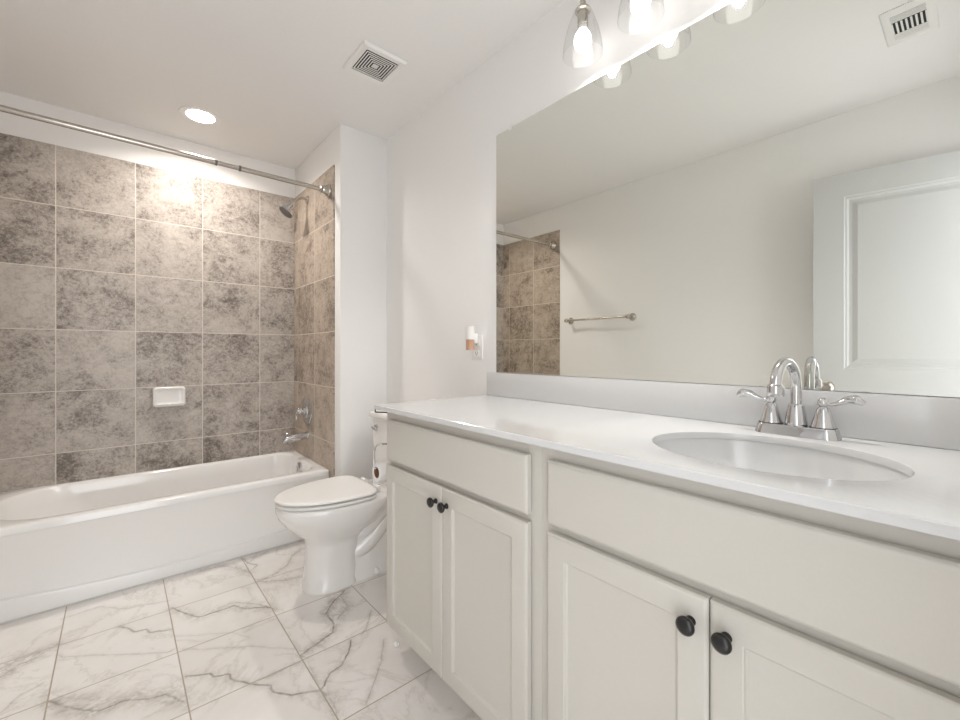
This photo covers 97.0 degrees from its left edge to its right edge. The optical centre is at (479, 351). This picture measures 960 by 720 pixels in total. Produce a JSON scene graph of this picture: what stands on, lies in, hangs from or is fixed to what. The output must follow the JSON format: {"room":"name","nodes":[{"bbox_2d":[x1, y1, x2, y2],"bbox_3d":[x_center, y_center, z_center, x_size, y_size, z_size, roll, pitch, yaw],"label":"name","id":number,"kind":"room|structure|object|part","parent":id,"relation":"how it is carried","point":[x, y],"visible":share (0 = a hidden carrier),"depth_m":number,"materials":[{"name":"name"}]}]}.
{"room":"bathroom","nodes":[
{"label":"bathroom","id":0,"kind":"room"},
{"bbox_2d":[0,91,294,197],"bbox_3d":[-1.818,-0.115,2.790,1.924,2.440,0.100,0,0,-40],"label":"wall","id":1,"kind":"structure","parent":0,"point":[10,124],"depth_m":2.52,"materials":[{"name":"paint"}]},
{"bbox_2d":[0,133,293,492],"bbox_3d":[-1.935,-0.157,2.620,1.509,1.924,0.008,0,0,-40],"label":"tiled wall","id":2,"kind":"structure","parent":1,"relation":"attached to","point":[121,280],"depth_m":2.51,"materials":[{"name":"tile"}]},
{"bbox_2d":[153,386,185,407],"bbox_3d":[-1.908,0.279,2.610,0.163,0.121,0.042,0,0,-40],"label":"soap dish","id":3,"kind":"object","parent":2,"relation":"attached to","point":[162,396],"visible":1,"depth_m":2.60,"materials":[{"name":"ceramic"}]},
{"bbox_2d":[0,540,481,719],"bbox_3d":[-0.684,1.105,1.382,1.824,0.001,3.515,0,0,-40],"label":"floor","id":4,"kind":"structure","parent":0,"point":[241,638],"depth_m":1.54,"materials":[{"name":"tile"}]},
{"bbox_2d":[0,450,328,624],"bbox_3d":[-1.710,0.913,2.356,1.507,0.384,0.683,0,0,-40],"label":"bathtub","id":5,"kind":"object","parent":4,"relation":"on","point":[65,544],"visible":0.91,"depth_m":2.10,"materials":[{"name":"ceramic"}]},
{"bbox_2d":[0,450,328,536],"bbox_3d":[-1.712,0.886,2.358,1.507,0.330,0.677,0,0,-40],"label":"basin","id":6,"kind":"object","parent":5,"relation":"in","point":[231,497],"depth_m":2.28,"materials":[{"name":"ceramic"}]},
{"bbox_3d":[-1.202,0.777,2.819,0.034,0.083,0.082,0,0,-40],"label":"overflow plate","id":7,"kind":"part","parent":5,"relation":"part of","materials":[{"name":"silver metal"}]},
{"bbox_2d":[274,410,386,594],"bbox_3d":[-0.628,0.721,2.132,0.748,0.768,0.436,0,0,-40],"label":"toilet","id":8,"kind":"object","parent":4,"relation":"on","point":[341,521],"visible":0.79,"depth_m":1.98,"materials":[{"name":"ceramic"}]},
{"bbox_3d":[-0.749,0.668,2.029,0.432,0.017,0.372,0,0,-40],"label":"lid","id":9,"kind":"part","parent":8,"relation":"part of","materials":[{"name":"white plastic"}]},
{"bbox_3d":[-0.747,0.691,2.031,0.428,0.012,0.364,0,0,-40],"label":"seat","id":10,"kind":"part","parent":8,"relation":"part of","materials":[{"name":"white plastic"}]},
{"bbox_3d":[-0.571,0.416,2.317,0.034,0.030,0.070,0,0,-40],"label":"flush lever","id":11,"kind":"part","parent":8,"relation":"part of","materials":[{"name":"silver metal"}]},
{"bbox_3d":[-0.421,0.352,2.308,0.204,0.030,0.436,0,0,-40],"label":"tank lid","id":12,"kind":"part","parent":8,"relation":"part of","materials":[{"name":"ceramic"}]},
{"bbox_3d":[-0.419,0.537,2.310,0.187,0.340,0.416,0,0,-40],"label":"tank","id":13,"kind":"part","parent":8,"relation":"part of","materials":[{"name":"ceramic"}]},
{"bbox_2d":[393,640,398,647],"bbox_3d":[-0.315,1.096,1.595,0.023,0.017,0.023,0,0,-40],"label":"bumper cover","id":14,"kind":"object","parent":4,"relation":"on","point":[395,643],"visible":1,"depth_m":1.59,"materials":[{"name":"white plastic"}]},
{"bbox_2d":[387,412,541,719],"bbox_3d":[0.078,0.659,1.449,0.571,0.891,0.761,0,0,-40],"label":"vanity cabinet","id":15,"kind":"object","parent":4,"relation":"on","point":[464,507],"visible":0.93,"depth_m":1.19,"materials":[{"name":"paint"}]},
{"bbox_2d":[373,443,386,468],"bbox_3d":[-0.342,0.387,1.631,0.123,0.121,0.060,0,0,-40],"label":"paper holder","id":16,"kind":"object","parent":15,"relation":"attached to","point":[380,443],"visible":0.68,"depth_m":1.61,"materials":[{"name":"silver metal"}]},
{"bbox_2d":[372,461,386,484],"bbox_3d":[-0.355,0.470,1.645,0.100,0.089,0.068,0,0,-40],"label":"toilet paper roll","id":17,"kind":"object","parent":16,"relation":"hanging from","point":[380,474],"visible":0.51,"depth_m":1.61,"materials":[{"name":"paper"}]},
{"bbox_3d":[-0.223,0.703,1.423,0.019,0.581,0.349,0,0,-40],"label":"door","id":18,"kind":"part","parent":15,"relation":"part of","materials":[{"name":"paint"}]},
{"bbox_3d":[-0.146,0.459,1.295,0.029,0.031,0.031,0,0,-40],"label":"knob","id":19,"kind":"part","parent":15,"relation":"part of","materials":[{"name":"black metal"}]},
{"bbox_3d":[-0.110,0.459,1.252,0.029,0.031,0.031,0,0,-40],"label":"knob","id":20,"kind":"part","parent":15,"relation":"part of","materials":[{"name":"black metal"}]},
{"bbox_3d":[-0.110,0.320,1.289,0.019,0.144,0.700,0,0,-40],"label":"drawer","id":21,"kind":"part","parent":15,"relation":"part of","materials":[{"name":"paint"}]},
{"bbox_3d":[0.004,0.703,1.155,0.019,0.581,0.349,0,0,-40],"label":"door","id":22,"kind":"part","parent":15,"relation":"part of","materials":[{"name":"paint"}]},
{"bbox_2d":[542,447,959,719],"bbox_3d":[0.572,0.659,0.869,0.571,0.891,0.761,0,0,-40],"label":"vanity cabinet","id":23,"kind":"object","parent":4,"relation":"on","point":[665,597],"visible":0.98,"depth_m":0.68,"materials":[{"name":"paint"}]},
{"bbox_3d":[0.271,0.703,0.843,0.019,0.581,0.349,0,0,-40],"label":"door","id":24,"kind":"part","parent":23,"relation":"part of","materials":[{"name":"paint"}]},
{"bbox_2d":[374,395,959,540],"bbox_3d":[0.344,0.206,1.147,0.564,0.016,1.614,0,0,-40],"label":"countertop","id":25,"kind":"structure","parent":23,"relation":"on","point":[927,501],"depth_m":0.85,"materials":[{"name":"stone"}]},
{"bbox_2d":[655,438,909,480],"bbox_3d":[0.566,0.283,0.851,0.372,0.137,0.444,0,0,-40],"label":"sink","id":26,"kind":"object","parent":25,"relation":"in","point":[751,455],"visible":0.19,"depth_m":0.97,"materials":[{"name":"ceramic"}]},
{"bbox_2d":[736,357,865,440],"bbox_3d":[0.744,0.105,1.002,0.192,0.185,0.175,0,0,8],"label":"sink faucet","id":27,"kind":"object","parent":25,"relation":"on","point":[822,426],"visible":1,"depth_m":0.98,"materials":[{"name":"silver metal"}]},
{"bbox_3d":[0.688,0.110,1.069,0.029,0.029,0.076,0,0,-40],"label":"lever","id":28,"kind":"part","parent":27,"relation":"part of","materials":[{"name":"silver metal"}]},
{"bbox_3d":[0.702,0.070,0.975,0.136,0.115,0.022,0,0,-34],"label":"spout","id":29,"kind":"part","parent":27,"relation":"part of","materials":[{"name":"silver metal"}]},
{"bbox_3d":[0.749,0.186,1.006,0.058,0.024,0.167,0,0,-40],"label":"plate","id":30,"kind":"part","parent":27,"relation":"part of","materials":[{"name":"silver metal"}]},
{"bbox_3d":[0.801,0.110,0.936,0.029,0.029,0.076,0,0,-40],"label":"lever","id":31,"kind":"part","parent":27,"relation":"part of","materials":[{"name":"silver metal"}]},
{"bbox_3d":[0.348,0.459,0.715,0.029,0.031,0.031,0,0,-40],"label":"knob","id":32,"kind":"part","parent":23,"relation":"part of","materials":[{"name":"black metal"}]},
{"bbox_3d":[0.385,0.459,0.672,0.029,0.031,0.031,0,0,-40],"label":"knob","id":33,"kind":"part","parent":23,"relation":"part of","materials":[{"name":"black metal"}]},
{"bbox_3d":[0.499,0.703,0.576,0.019,0.581,0.349,0,0,-40],"label":"door","id":34,"kind":"part","parent":23,"relation":"part of","materials":[{"name":"paint"}]},
{"bbox_2d":[0,0,562,168],"bbox_3d":[-0.710,-1.385,1.413,2.025,0.100,3.635,0,0,-40],"label":"ceiling","id":35,"kind":"structure","parent":0,"point":[273,74],"depth_m":1.92,"materials":[{"name":"paint"}]},
{"bbox_2d":[179,106,220,125],"bbox_3d":[-1.585,-1.332,2.409,0.200,0.006,0.200,0,0,-40],"label":"recessed light","id":36,"kind":"object","parent":35,"relation":"in","point":[198,115],"visible":1,"depth_m":2.40,"materials":[{"name":"paint"}]},
{"bbox_2d":[343,40,407,86],"bbox_3d":[-0.488,-1.328,1.975,0.214,0.014,0.232,0,0,-40],"label":"ceiling vent","id":37,"kind":"object","parent":35,"relation":"in","point":[368,58],"visible":1,"depth_m":1.96,"materials":[{"name":"white plastic"}]},
{"bbox_2d":[295,124,386,479],"bbox_3d":[-0.935,-0.115,2.930,0.399,2.440,0.833,0,0,-40],"label":"wall","id":38,"kind":"structure","parent":0,"point":[359,158],"depth_m":2.57,"materials":[{"name":"paint"}]},
{"bbox_2d":[294,165,334,477],"bbox_3d":[-1.117,-0.007,2.829,0.008,2.224,0.751,0,0,-40],"label":"tiled wall","id":39,"kind":"structure","parent":38,"relation":"attached to","point":[314,221],"depth_m":2.76,"materials":[{"name":"tile"}]},
{"bbox_2d":[279,195,308,217],"bbox_3d":[-1.239,-0.971,2.827,0.180,0.174,0.102,0,0,-40],"label":"sprayer","id":40,"kind":"object","parent":39,"relation":"attached to","point":[287,210],"visible":1,"depth_m":2.79,"materials":[{"name":"silver metal"}]},
{"bbox_3d":[-1.209,-1.005,2.852,0.101,0.073,0.017,0,0,-40],"label":"shower arm","id":41,"kind":"part","parent":40,"relation":"part of","materials":[{"name":"silver metal"}]},
{"bbox_2d":[283,431,308,443],"bbox_3d":[-1.231,0.573,2.833,0.160,0.070,0.056,0,0,-40],"label":"tub spout","id":42,"kind":"object","parent":39,"relation":"attached to","point":[303,435],"visible":1,"depth_m":2.82,"materials":[{"name":"silver metal"}]},
{"bbox_2d":[295,397,311,424],"bbox_3d":[-1.200,0.405,2.860,0.076,0.184,0.184,0,0,-40],"label":"shower valve","id":43,"kind":"object","parent":39,"relation":"attached to","point":[306,410],"visible":1,"depth_m":2.85,"materials":[{"name":"silver metal"}]},
{"bbox_3d":[-1.201,0.402,2.859,0.046,0.052,0.052,0,0,-40],"label":"valve stem","id":44,"kind":"part","parent":43,"relation":"part of","materials":[{"name":"silver metal"}]},
{"bbox_2d":[387,0,953,403],"bbox_3d":[0.319,-0.115,1.690,0.100,2.440,2.682,0,0,-40],"label":"wall","id":45,"kind":"structure","parent":0,"point":[441,164],"depth_m":2.06,"materials":[{"name":"paint"}]},
{"bbox_2d":[472,335,482,359],"bbox_3d":[-0.014,-0.018,1.996,0.009,0.115,0.077,0,0,-40],"label":"wall outlet","id":46,"kind":"object","parent":45,"relation":"attached to","point":[477,353],"visible":0.87,"depth_m":1.98,"materials":[{"name":"white plastic"}]},
{"bbox_2d":[465,326,477,349],"bbox_3d":[-0.039,-0.061,1.976,0.056,0.108,0.042,0,0,-40],"label":"air freshener","id":47,"kind":"object","parent":46,"relation":"attached to","point":[471,338],"visible":1,"depth_m":1.95,"materials":[{"name":"white plastic"}]},
{"bbox_2d":[466,340,473,349],"bbox_3d":[-0.046,-0.031,1.970,0.032,0.048,0.036,0,0,-40],"label":"oil bottle","id":48,"kind":"object","parent":47,"relation":"on","point":[469,343],"depth_m":1.95,"materials":[{"name":"orange liquid"}]},
{"bbox_2d":[474,350,478,355],"bbox_3d":[-0.016,0.007,1.995,0.005,0.030,0.034,0,0,-40],"label":"socket","id":49,"kind":"object","parent":46,"relation":"attached to","point":[476,352],"depth_m":1.99,"materials":[{"name":"white plastic"}]},
{"bbox_2d":[563,0,664,67],"bbox_3d":[0.492,-1.143,1.284,0.161,0.284,0.550,0,0,-40],"label":"vanity light","id":50,"kind":"object","parent":45,"relation":"attached to","point":[582,40],"visible":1,"depth_m":1.41,"materials":[{"name":"white glass"}]},
{"bbox_2d":[575,3,590,28],"bbox_3d":[0.347,-1.131,1.434,0.053,0.065,0.053,0,0,-40],"label":"socket","id":51,"kind":"object","parent":50,"relation":"attached to","point":[582,11],"depth_m":1.42,"materials":[{"name":"silver metal"}]},
{"bbox_3d":[0.347,-1.050,1.434,0.058,0.071,0.058,0,0,-40],"label":"light bulb","id":52,"kind":"part","parent":50,"relation":"part of","materials":[{"name":"white glass"}]},
{"bbox_3d":[0.482,-1.050,1.275,0.058,0.071,0.058,0,0,-40],"label":"light bulb","id":53,"kind":"part","parent":50,"relation":"part of","materials":[{"name":"white glass"}]},
{"bbox_2d":[487,372,959,450],"bbox_3d":[0.556,0.146,1.323,0.014,0.103,1.607,0,0,-40],"label":"backsplash","id":54,"kind":"structure","parent":45,"relation":"attached to","point":[934,422],"depth_m":1.16,"materials":[{"name":"stone"}]},
{"bbox_2d":[496,0,959,397],"bbox_3d":[0.573,-0.439,1.306,0.010,1.064,1.544,0,0,-40],"label":"wall mirror","id":55,"kind":"object","parent":45,"relation":"attached to","point":[764,182],"visible":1,"depth_m":1.12,"materials":[{"name":"clear glass"}]},
{"bbox_3d":[-1.448,-0.115,0.796,0.100,2.440,3.615,0,0,-40],"label":"wall","id":56,"kind":"structure","parent":0,"visible":0},
{"bbox_3d":[-2.271,-0.007,1.845,0.008,2.224,0.751,0,0,-40],"label":"tiled wall","id":57,"kind":"structure","parent":56,"relation":"attached to","visible":0},
{"bbox_2d":[0,105,330,196],"bbox_3d":[-1.498,-0.985,2.107,1.507,0.086,0.078,0,0,-40],"label":"shower rod","id":58,"kind":"object","parent":57,"relation":"attached to","point":[326,190],"visible":1,"depth_m":2.03,"materials":[{"name":"silver metal"}]}
]}

